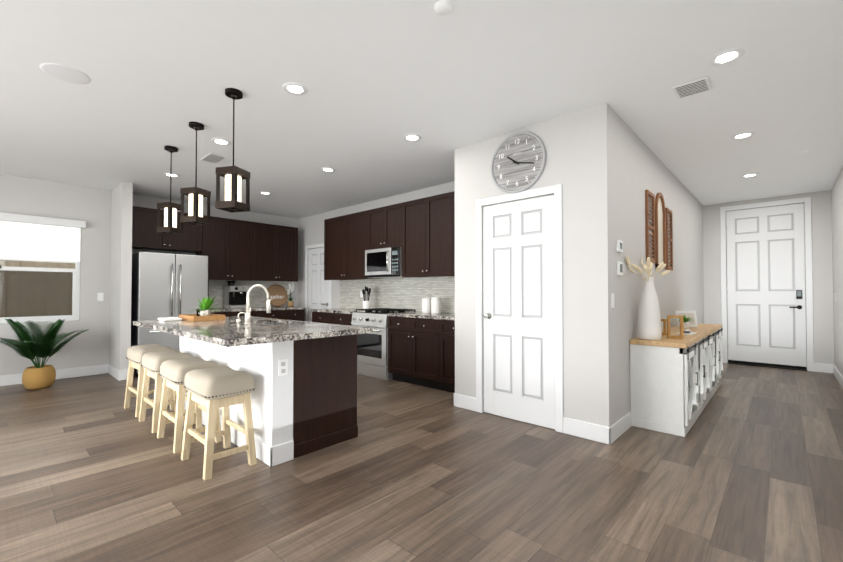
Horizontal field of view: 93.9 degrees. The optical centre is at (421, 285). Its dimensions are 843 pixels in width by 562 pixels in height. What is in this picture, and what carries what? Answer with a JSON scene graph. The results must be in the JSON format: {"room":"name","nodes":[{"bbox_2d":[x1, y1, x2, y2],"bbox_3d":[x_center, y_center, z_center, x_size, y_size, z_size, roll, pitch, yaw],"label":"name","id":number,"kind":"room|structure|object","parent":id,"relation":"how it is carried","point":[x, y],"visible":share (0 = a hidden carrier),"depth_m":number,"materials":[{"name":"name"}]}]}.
{"room":"kitchen","nodes":[
{"label":"kitchen","id":0,"kind":"room"},
{"bbox_2d":[108,182,135,370],"bbox_3d":[-4.365,-0.065,5.708,0.720,2.740,0.120,-1,-1,43],"label":"wall","id":1,"kind":"structure","parent":0,"point":[120,249],"depth_m":5.51,"materials":[{"name":"paint"}]},
{"bbox_2d":[108,364,123,380],"bbox_3d":[-4.388,1.236,5.628,0.705,0.135,0.035,-1,-1,43],"label":"baseboard","id":2,"kind":"structure","parent":1,"relation":"attached to","point":[119,375],"depth_m":5.47,"materials":[{"name":"white wood"}]},
{"bbox_2d":[0,174,295,375],"bbox_3d":[-5.384,-0.073,5.219,0.120,2.740,8.420,-1,-1,43],"label":"wall","id":3,"kind":"structure","parent":0,"point":[18,195],"depth_m":5.69,"materials":[{"name":"paint"}]},
{"bbox_2d":[0,212,85,323],"bbox_3d":[-5.209,-0.217,5.346,0.190,1.428,0.960,-1,-1,43],"label":"window unit","id":4,"kind":"structure","parent":3,"relation":"in","point":[29,238],"depth_m":5.37,"materials":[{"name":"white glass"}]},
{"bbox_2d":[0,364,107,385],"bbox_3d":[-6.413,1.209,3.976,0.019,0.135,5.170,-1,-1,43],"label":"baseboard","id":5,"kind":"structure","parent":3,"relation":"attached to","point":[12,379],"depth_m":5.55,"materials":[{"name":"white wood"}]},
{"bbox_2d":[97,293,103,300],"bbox_3d":[-4.746,0.167,5.817,0.006,0.120,0.070,-1,-1,43],"label":"switch plate","id":6,"kind":"object","parent":3,"relation":"attached to","point":[99,296],"depth_m":5.81,"materials":[{"name":"white plastic"}]},
{"bbox_2d":[132,206,195,253],"bbox_3d":[-4.105,-0.873,6.273,0.345,0.605,1.012,-1,-1,43],"label":"upper cabinet","id":7,"kind":"object","parent":3,"relation":"attached to","point":[145,235],"depth_m":6.06,"materials":[{"name":"brown wood"}]},
{"bbox_2d":[195,215,259,280],"bbox_3d":[-3.466,-0.634,6.964,0.345,1.060,0.997,-1,-1,43],"label":"upper cabinet","id":8,"kind":"object","parent":3,"relation":"attached to","point":[234,249],"depth_m":6.86,"materials":[{"name":"brown wood"}]},
{"bbox_2d":[209,280,288,307],"bbox_3d":[-3.297,0.158,7.392,0.007,0.510,1.750,-1,-1,43],"label":"backsplash","id":9,"kind":"structure","parent":3,"relation":"attached to","point":[257,298],"depth_m":7.45,"materials":[{"name":"grey tile"}]},
{"bbox_2d":[260,223,297,281],"bbox_3d":[-2.893,-0.623,7.587,0.345,1.060,0.934,-1,-1,43],"label":"upper cabinet","id":10,"kind":"object","parent":3,"relation":"attached to","point":[278,244],"depth_m":7.51,"materials":[{"name":"brown wood"}]},
{"bbox_2d":[0,363,842,561],"bbox_3d":[0.310,1.280,2.731,11.900,0.050,12.900,-1,-1,43],"label":"floor","id":11,"kind":"structure","parent":0,"point":[748,467],"depth_m":2.45,"materials":[{"name":"brown wood"}]},
{"bbox_2d":[0,318,88,389],"bbox_3d":[-4.814,0.846,4.987,0.963,0.893,0.955,-1,-1,43],"label":"palm plant","id":12,"kind":"object","parent":11,"relation":"on","point":[30,345],"visible":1,"depth_m":4.90,"materials":[{"name":"green plant"}]},
{"bbox_2d":[124,344,173,416],"bbox_3d":[-2.816,0.955,4.080,0.486,0.652,0.338,-1,-1,41],"label":"stool","id":13,"kind":"object","parent":11,"relation":"on","point":[134,354],"visible":0.48,"depth_m":4.01,"materials":[{"name":"white wood"}]},
{"bbox_2d":[138,349,195,432],"bbox_3d":[-2.362,0.948,3.658,0.486,0.652,0.338,-1,-1,42],"label":"stool","id":14,"kind":"object","parent":11,"relation":"on","point":[151,362],"visible":0.5,"depth_m":3.55,"materials":[{"name":"white wood"}]},
{"bbox_2d":[131,252,207,377],"bbox_3d":[-3.926,0.422,6.101,0.802,1.780,0.905,-1,-1,43],"label":"refrigerator","id":15,"kind":"object","parent":11,"relation":"on","point":[163,285],"visible":0.62,"depth_m":5.78,"materials":[{"name":"silver metal"}]},
{"bbox_2d":[157,357,221,453],"bbox_3d":[-1.909,0.941,3.235,0.486,0.652,0.338,-1,-1,43],"label":"stool","id":16,"kind":"object","parent":11,"relation":"on","point":[173,372],"visible":0.54,"depth_m":3.14,"materials":[{"name":"white wood"}]},
{"bbox_2d":[181,366,256,479],"bbox_3d":[-1.452,0.933,2.816,0.486,0.652,0.338,-1,-1,43],"label":"stool","id":17,"kind":"object","parent":11,"relation":"on","point":[213,389],"visible":1,"depth_m":2.72,"materials":[{"name":"white wood"}]},
{"bbox_2d":[211,311,265,317],"bbox_3d":[-3.348,0.885,6.873,0.612,0.880,0.934,-1,-1,43],"label":"base cabinet","id":18,"kind":"object","parent":11,"relation":"on","point":[227,313],"depth_m":6.67,"materials":[{"name":"brown wood"}]},
{"bbox_2d":[179,336,357,466],"bbox_3d":[-1.542,0.832,3.706,2.065,0.879,0.767,-1,-1,43],"label":"kitchen island","id":19,"kind":"object","parent":11,"relation":"on","point":[303,394],"depth_m":2.97,"materials":[{"name":"white wood"}]},
{"bbox_2d":[133,316,372,347],"bbox_3d":[-1.654,0.370,3.588,2.370,0.040,1.140,-1,-1,43],"label":"island countertop","id":20,"kind":"structure","parent":19,"relation":"on","point":[228,333],"depth_m":3.05,"materials":[{"name":"grey stone"}]},
{"bbox_2d":[158,317,181,320],"bbox_3d":[-2.575,0.344,4.028,0.240,0.025,0.160,-1,-1,43],"label":"towel","id":21,"kind":"object","parent":20,"relation":"on","point":[171,319],"visible":1,"depth_m":3.96,"materials":[{"name":"white fabric"}]},
{"bbox_2d":[179,297,224,320],"bbox_3d":[-2.295,0.232,4.156,0.460,0.252,0.416,-1,-1,43],"label":"tray","id":22,"kind":"object","parent":20,"relation":"on","point":[203,311],"visible":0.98,"depth_m":4.10,"materials":[{"name":"brown wood"}]},
{"bbox_2d":[236,284,270,323],"bbox_3d":[-1.570,0.170,3.702,0.296,0.362,0.251,-1,-1,43],"label":"faucet","id":23,"kind":"object","parent":20,"relation":"on","point":[248,314],"visible":1,"depth_m":3.62,"materials":[{"name":"silver metal"}]},
{"bbox_2d":[266,311,304,320],"bbox_3d":[-2.796,0.895,7.473,0.612,0.880,0.934,-1,-1,43],"label":"base cabinet","id":24,"kind":"object","parent":11,"relation":"on","point":[291,313],"depth_m":7.36,"materials":[{"name":"brown wood"}]},
{"bbox_2d":[212,307,304,310],"bbox_3d":[-3.066,0.430,7.176,0.627,0.040,1.749,-1,-1,43],"label":"countertop","id":25,"kind":"structure","parent":24,"relation":"on","point":[252,308],"depth_m":7.16,"materials":[{"name":"grey stone"}]},
{"bbox_2d":[224,281,249,308],"bbox_3d":[-3.276,0.162,7.020,0.381,0.488,0.330,-1,-1,43],"label":"espresso machine","id":26,"kind":"object","parent":25,"relation":"on","point":[235,297],"visible":0.92,"depth_m":6.98,"materials":[{"name":"silver metal"}]},
{"bbox_2d":[266,284,287,305],"bbox_3d":[-2.851,0.194,7.763,0.021,0.440,0.440,-17,-12,41],"label":"gather sign","id":27,"kind":"object","parent":25,"relation":"on","point":[278,295],"visible":0.98,"depth_m":7.76,"materials":[{"name":"brown wood"}]},
{"bbox_2d":[287,282,293,306],"bbox_3d":[-2.598,0.168,7.797,0.148,0.501,0.160,-1,-1,43],"label":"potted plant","id":28,"kind":"object","parent":25,"relation":"on","point":[291,302],"visible":1,"depth_m":7.76,"materials":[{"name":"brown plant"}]},
{"bbox_2d":[310,308,364,325],"bbox_3d":[-1.259,0.859,6.518,1.155,0.920,0.645,-1,-1,43],"label":"base cabinet","id":29,"kind":"object","parent":11,"relation":"on","point":[341,316],"visible":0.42,"depth_m":6.30,"materials":[{"name":"brown wood"}]},
{"bbox_2d":[362,286,370,308],"bbox_3d":[-0.876,0.204,6.285,0.172,0.380,0.120,-1,-1,43],"label":"utensil crock","id":30,"kind":"object","parent":29,"relation":"on","point":[366,304],"visible":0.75,"depth_m":6.24,"materials":[{"name":"white ceramic"}]},
{"bbox_2d":[351,308,415,379],"bbox_3d":[-0.573,0.830,5.843,0.760,0.954,0.696,-1,-1,43],"label":"range","id":31,"kind":"object","parent":11,"relation":"on","point":[372,354],"visible":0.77,"depth_m":5.57,"materials":[{"name":"silver metal"}]},
{"bbox_2d":[388,316,442,389],"bbox_3d":[0.104,0.858,5.286,0.979,0.880,0.612,-1,-1,43],"label":"base cabinet","id":32,"kind":"object","parent":11,"relation":"on","point":[421,348],"depth_m":5.05,"materials":[{"name":"brown wood"}]},
{"bbox_2d":[387,312,454,319],"bbox_3d":[0.250,0.396,5.149,1.390,0.040,0.627,-1,-1,43],"label":"countertop","id":33,"kind":"structure","parent":32,"relation":"on","point":[414,315],"depth_m":5.03,"materials":[{"name":"grey stone"}]},
{"bbox_2d":[422,298,430,312],"bbox_3d":[0.070,0.277,5.428,0.132,0.205,0.131,-1,-1,43],"label":"canister","id":34,"kind":"object","parent":33,"relation":"on","point":[426,305],"visible":0.96,"depth_m":5.37,"materials":[{"name":"white ceramic"}]},
{"bbox_2d":[431,297,440,313],"bbox_3d":[0.195,0.268,5.313,0.132,0.220,0.131,-1,-1,43],"label":"canister","id":35,"kind":"object","parent":33,"relation":"on","point":[435,305],"visible":1,"depth_m":5.26,"materials":[{"name":"white ceramic"}]},
{"bbox_2d":[443,320,454,392],"bbox_3d":[0.572,0.851,4.856,0.530,0.880,0.612,-1,-1,43],"label":"base cabinet","id":36,"kind":"object","parent":11,"relation":"on","point":[448,325],"depth_m":4.69,"materials":[{"name":"brown wood"}]},
{"bbox_2d":[630,340,701,436],"bbox_3d":[2.213,0.900,3.585,0.446,0.740,0.465,-1,-1,43],"label":"base cabinet","id":37,"kind":"object","parent":11,"relation":"on","point":[675,384],"depth_m":3.42,"materials":[{"name":"white wood"}]},
{"bbox_2d":[630,324,721,347],"bbox_3d":[2.931,0.523,4.383,0.431,0.040,2.630,-1,-1,43],"label":"countertop","id":38,"kind":"structure","parent":37,"relation":"on","point":[702,329],"depth_m":3.65,"materials":[{"name":"brown wood"}]},
{"bbox_2d":[626,255,669,339],"bbox_3d":[2.097,0.103,3.582,0.276,0.770,0.613,-1,-1,43],"label":"vase","id":39,"kind":"object","parent":38,"relation":"on","point":[649,323],"visible":1,"depth_m":3.53,"materials":[{"name":"white ceramic"}]},
{"bbox_2d":[661,319,666,334],"bbox_3d":[2.431,0.418,3.974,0.100,0.155,0.100,1,-1,-36],"label":"decorative box","id":40,"kind":"object","parent":38,"relation":"on","point":[664,327],"visible":0.31,"depth_m":3.91,"materials":[{"name":"brown wood"}]},
{"bbox_2d":[667,315,683,338],"bbox_3d":[2.359,0.385,3.660,0.120,0.210,0.120,-1,-1,28],"label":"decorative box","id":41,"kind":"object","parent":38,"relation":"on","point":[669,336],"visible":1,"depth_m":3.63,"materials":[{"name":"brown wood"}]},
{"bbox_2d":[677,315,691,328],"bbox_3d":[3.051,0.422,4.553,0.230,0.165,0.208,-1,-1,43],"label":"potted plant","id":42,"kind":"object","parent":38,"relation":"on","point":[686,323],"visible":0.69,"depth_m":4.53,"materials":[{"name":"white ceramic"}]},
{"bbox_2d":[675,311,697,326],"bbox_3d":[3.246,0.409,4.823,0.250,0.198,0.060,0,-1,0],"label":"framed picture","id":43,"kind":"object","parent":38,"relation":"on","point":[692,315],"visible":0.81,"depth_m":4.82,"materials":[{"name":"paper"}]},
{"bbox_2d":[677,329,696,334],"bbox_3d":[2.732,0.475,4.049,0.140,0.042,0.260,-1,-1,43],"label":"tray","id":44,"kind":"object","parent":38,"relation":"on","point":[687,332],"visible":0.92,"depth_m":3.98,"materials":[{"name":"white ceramic"}]},
{"bbox_2d":[698,336,705,410],"bbox_3d":[2.506,0.905,3.904,0.446,0.740,0.504,-1,-1,43],"label":"base cabinet","id":45,"kind":"object","parent":11,"relation":"on","point":[701,343],"depth_m":3.98,"materials":[{"name":"white wood"}]},
{"bbox_2d":[706,332,717,404],"bbox_3d":[2.936,0.913,4.371,0.446,0.740,0.870,-1,-1,43],"label":"base cabinet","id":46,"kind":"object","parent":11,"relation":"on","point":[712,340],"depth_m":4.38,"materials":[{"name":"white wood"}]},
{"bbox_2d":[718,328,721,387],"bbox_3d":[3.366,0.921,4.838,0.446,0.740,0.504,-1,-1,43],"label":"base cabinet","id":47,"kind":"object","parent":11,"relation":"on","point":[719,333],"depth_m":4.96,"materials":[{"name":"white wood"}]},
{"bbox_2d":[722,328,723,377],"bbox_3d":[3.659,0.926,5.157,0.446,0.740,0.465,-1,-1,43],"label":"base cabinet","id":48,"kind":"object","parent":11,"relation":"on","point":[722,328],"depth_m":5.10,"materials":[{"name":"white wood"}]},
{"bbox_2d":[0,0,842,218],"bbox_3d":[0.310,-1.514,2.778,11.900,0.060,12.900,-1,-1,43],"label":"ceiling","id":49,"kind":"structure","parent":0,"point":[379,79],"depth_m":2.96,"materials":[{"name":"paint"}]},
{"bbox_2d":[39,63,90,83],"bbox_3d":[-2.492,-1.482,2.759,0.270,0.006,0.270,-1,-1,43],"label":"ceiling speaker","id":50,"kind":"object","parent":49,"relation":"attached to","point":[65,73],"visible":1,"depth_m":2.74},
{"bbox_2d":[157,145,183,233],"bbox_3d":[-2.650,-1.008,4.160,0.181,0.905,0.182,0,-1,15],"label":"pendant light","id":51,"kind":"object","parent":49,"relation":"hanging from","point":[170,208],"visible":0.94,"depth_m":4.11,"materials":[{"name":"brown metal"}]},
{"bbox_2d":[163,173,179,176],"bbox_3d":[-3.257,-1.440,5.133,0.186,0.010,0.186,-1,-1,43],"label":"recessed light","id":52,"kind":"object","parent":49,"relation":"in","point":[173,174],"visible":0.88,"depth_m":5.11,"materials":[{"name":"white plastic"}]},
{"bbox_2d":[180,121,210,224],"bbox_3d":[-2.053,-1.018,3.584,0.181,0.905,0.182,0,-1,15],"label":"pendant light","id":53,"kind":"object","parent":49,"relation":"hanging from","point":[196,194],"visible":1,"depth_m":3.53,"materials":[{"name":"brown metal"}]},
{"bbox_2d":[200,153,225,163],"bbox_3d":[-2.373,-1.449,4.484,0.320,0.014,0.170,-1,-1,43],"label":"ceiling vent","id":54,"kind":"object","parent":49,"relation":"in","point":[213,158],"visible":1,"depth_m":4.47,"materials":[{"name":"white metal"}]},
{"bbox_2d":[211,138,230,144],"bbox_3d":[-2.034,-1.459,3.995,0.186,0.010,0.186,-1,-1,43],"label":"recessed light","id":55,"kind":"object","parent":49,"relation":"in","point":[220,141],"visible":0.96,"depth_m":3.99,"materials":[{"name":"white plastic"}]},
{"bbox_2d":[215,88,249,212],"bbox_3d":[-1.434,-1.028,3.001,0.181,0.905,0.182,0,-1,15],"label":"pendant light","id":56,"kind":"object","parent":49,"relation":"hanging from","point":[233,176],"visible":1,"depth_m":2.95,"materials":[{"name":"brown metal"}]},
{"bbox_2d":[259,191,270,194],"bbox_3d":[-2.411,-1.424,6.067,0.186,0.010,0.186,-1,-1,43],"label":"recessed light","id":57,"kind":"object","parent":49,"relation":"in","point":[264,192],"visible":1,"depth_m":6.05,"materials":[{"name":"white plastic"}]},
{"bbox_2d":[282,82,307,94],"bbox_3d":[-0.951,-1.476,2.958,0.186,0.010,0.186,-1,-1,43],"label":"recessed light","id":58,"kind":"object","parent":49,"relation":"in","point":[293,88],"visible":1,"depth_m":2.95,"materials":[{"name":"white plastic"}]},
{"bbox_2d":[320,167,334,171],"bbox_3d":[-1.167,-1.444,4.909,0.186,0.010,0.186,-1,-1,43],"label":"recessed light","id":59,"kind":"object","parent":49,"relation":"in","point":[327,169],"visible":1,"depth_m":4.90,"materials":[{"name":"white plastic"}]},
{"bbox_2d":[403,134,421,140],"bbox_3d":[-0.091,-1.460,3.893,0.186,0.010,0.186,-1,-1,43],"label":"recessed light","id":60,"kind":"object","parent":49,"relation":"in","point":[411,137],"visible":1,"depth_m":3.88,"materials":[{"name":"white plastic"}]},
{"bbox_2d":[434,0,452,15],"bbox_3d":[0.118,-1.484,2.111,0.100,0.022,0.100,-1,-1,43],"label":"smoke detector","id":61,"kind":"object","parent":49,"relation":"attached to","point":[443,7],"visible":1,"depth_m":2.09,"materials":[{"name":"white plastic"}]},
{"bbox_2d":[672,76,711,98],"bbox_3d":[2.023,-1.475,2.941,0.220,0.014,0.220,-1,-1,43],"label":"ceiling vent","id":62,"kind":"object","parent":49,"relation":"in","point":[693,87],"visible":1,"depth_m":2.92,"materials":[{"name":"white metal"}]},
{"bbox_2d":[709,48,744,64],"bbox_3d":[1.982,-1.483,2.557,0.186,0.010,0.186,-1,-1,43],"label":"recessed light","id":63,"kind":"object","parent":49,"relation":"in","point":[727,56],"visible":1,"depth_m":2.55,"materials":[{"name":"white plastic"}]},
{"bbox_2d":[731,132,754,139],"bbox_3d":[3.139,-1.461,3.844,0.186,0.010,0.186,-1,-1,43],"label":"recessed light","id":64,"kind":"object","parent":49,"relation":"in","point":[743,135],"visible":1,"depth_m":3.83,"materials":[{"name":"white plastic"}]},
{"bbox_2d":[741,173,758,177],"bbox_3d":[4.294,-1.440,5.145,0.186,0.010,0.186,-1,-1,43],"label":"recessed light","id":65,"kind":"object","parent":49,"relation":"in","point":[749,175],"visible":1,"depth_m":5.14,"materials":[{"name":"white plastic"}]},
{"bbox_2d":[296,139,631,414],"bbox_3d":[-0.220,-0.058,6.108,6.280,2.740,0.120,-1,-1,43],"label":"wall","id":66,"kind":"structure","parent":0,"point":[310,228],"depth_m":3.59,"materials":[{"name":"paint"}]},
{"bbox_2d":[305,243,330,320],"bbox_3d":[-2.026,0.262,7.670,0.900,2.150,0.017,-1,-1,43],"label":"door frame","id":67,"kind":"structure","parent":66,"relation":"attached to","point":[307,247],"depth_m":7.93,"materials":[{"name":"white wood"}]},
{"bbox_2d":[308,247,328,321],"bbox_3d":[-2.023,0.298,7.675,0.753,2.068,0.098,-1,-1,43],"label":"door","id":68,"kind":"structure","parent":66,"relation":"in","point":[318,291],"depth_m":7.74,"materials":[{"name":"white wood"}]},
{"bbox_2d":[324,191,454,279],"bbox_3d":[-0.383,-0.646,5.922,3.345,1.070,0.378,-1,-1,43],"label":"upper cabinet","id":69,"kind":"object","parent":66,"relation":"attached to","point":[421,232],"visible":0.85,"depth_m":5.61,"materials":[{"name":"brown wood"}]},
{"bbox_2d":[365,246,406,277],"bbox_3d":[-0.484,-0.336,5.958,0.760,0.425,0.435,-1,-1,43],"label":"microwave","id":70,"kind":"object","parent":69,"relation":"attached to","point":[383,263],"visible":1,"depth_m":5.80,"materials":[{"name":"silver metal"}]},
{"bbox_2d":[340,276,454,312],"bbox_3d":[-0.245,0.136,6.040,3.370,0.510,0.009,-1,-1,43],"label":"backsplash","id":71,"kind":"structure","parent":66,"relation":"attached to","point":[403,293],"depth_m":6.12,"materials":[{"name":"grey tile"}]},
{"bbox_2d":[452,103,615,426],"bbox_3d":[0.966,-0.098,3.727,1.550,2.740,0.120,-1,-1,43],"label":"wall","id":72,"kind":"structure","parent":0,"point":[606,167],"depth_m":3.33,"materials":[{"name":"paint"}]},
{"bbox_2d":[491,131,545,192],"bbox_3d":[0.899,-1.154,3.700,0.566,0.566,0.034,-1,-1,43],"label":"wall clock","id":73,"kind":"object","parent":72,"relation":"attached to","point":[518,162],"visible":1,"depth_m":3.69,"materials":[{"name":"grey wood"}]},
{"bbox_2d":[483,195,554,428],"bbox_3d":[0.887,0.232,3.699,0.753,2.068,0.112,-1,-1,43],"label":"pantry door","id":74,"kind":"structure","parent":72,"relation":"in","point":[518,311],"depth_m":3.69,"materials":[{"name":"white wood"}]},
{"bbox_2d":[453,184,607,443],"bbox_3d":[0.911,0.196,3.679,1.555,2.150,0.017,-1,-1,43],"label":"trim","id":75,"kind":"structure","parent":72,"relation":"attached to","point":[599,433],"depth_m":3.43,"materials":[{"name":"white wood"}]},
{"bbox_2d":[611,293,613,307],"bbox_3d":[1.570,0.124,3.229,0.009,0.120,0.070,-1,-1,43],"label":"switch plate","id":76,"kind":"object","parent":72,"relation":"attached to","point":[612,294],"depth_m":3.22,"materials":[{"name":"white plastic"}]},
{"bbox_2d":[616,240,622,275],"bbox_3d":[1.691,-0.236,3.355,0.024,0.298,0.110,-1,-1,43],"label":"thermostat","id":77,"kind":"object","parent":72,"relation":"attached to","point":[619,245],"visible":1,"depth_m":3.33,"materials":[{"name":"white plastic"}]},
{"bbox_2d":[632,139,703,338],"bbox_3d":[3.601,-0.068,5.535,0.120,2.740,4.190,-1,-1,43],"label":"wall","id":78,"kind":"structure","parent":0,"point":[681,289],"depth_m":4.94,"materials":[{"name":"paint"}]},
{"bbox_2d":[608,411,631,444],"bbox_3d":[3.241,1.226,5.019,0.019,0.135,5.165,-1,-1,43],"label":"baseboard","id":79,"kind":"structure","parent":78,"relation":"attached to","point":[610,435],"depth_m":3.29,"materials":[{"name":"white wood"}]},
{"bbox_2d":[645,189,672,270],"bbox_3d":[2.721,-0.626,4.479,0.025,0.860,1.230,-1,-1,43],"label":"shutters","id":80,"kind":"object","parent":78,"relation":"attached to","point":[659,227],"visible":0.96,"depth_m":4.45,"materials":[{"name":"brown wood"}]},
{"bbox_2d":[704,191,831,363],"bbox_3d":[5.601,-0.052,6.461,1.530,2.740,0.120,-1,-1,43],"label":"wall","id":81,"kind":"structure","parent":0,"point":[821,229],"depth_m":6.01,"materials":[{"name":"paint"}]},
{"bbox_2d":[726,203,806,369],"bbox_3d":[5.575,0.012,6.405,0.961,2.577,0.104,-1,-1,43],"label":"front door","id":82,"kind":"structure","parent":81,"relation":"in","point":[766,310],"depth_m":6.39,"materials":[{"name":"white wood"}]},
{"bbox_2d":[828,166,842,375],"bbox_3d":[4.199,-0.099,3.675,0.120,2.740,6.120,-1,-1,43],"label":"wall","id":83,"kind":"structure","parent":0,"point":[835,196],"depth_m":5.37,"materials":[{"name":"paint"}]},
{"bbox_2d":[832,364,842,388],"bbox_3d":[4.105,1.203,3.647,0.019,0.135,6.015,-1,-1,43],"label":"baseboard","id":84,"kind":"structure","parent":83,"relation":"attached to","point":[837,374],"depth_m":5.36,"materials":[{"name":"white wood"}]},
{"label":"outside","id":85,"kind":"structure","parent":0,"visible":0},
{"bbox_2d":[0,260,74,316],"bbox_3d":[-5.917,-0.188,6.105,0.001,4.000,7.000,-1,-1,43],"label":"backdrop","id":86,"kind":"structure","parent":85,"point":[46,265],"depth_m":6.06,"materials":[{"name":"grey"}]}
]}

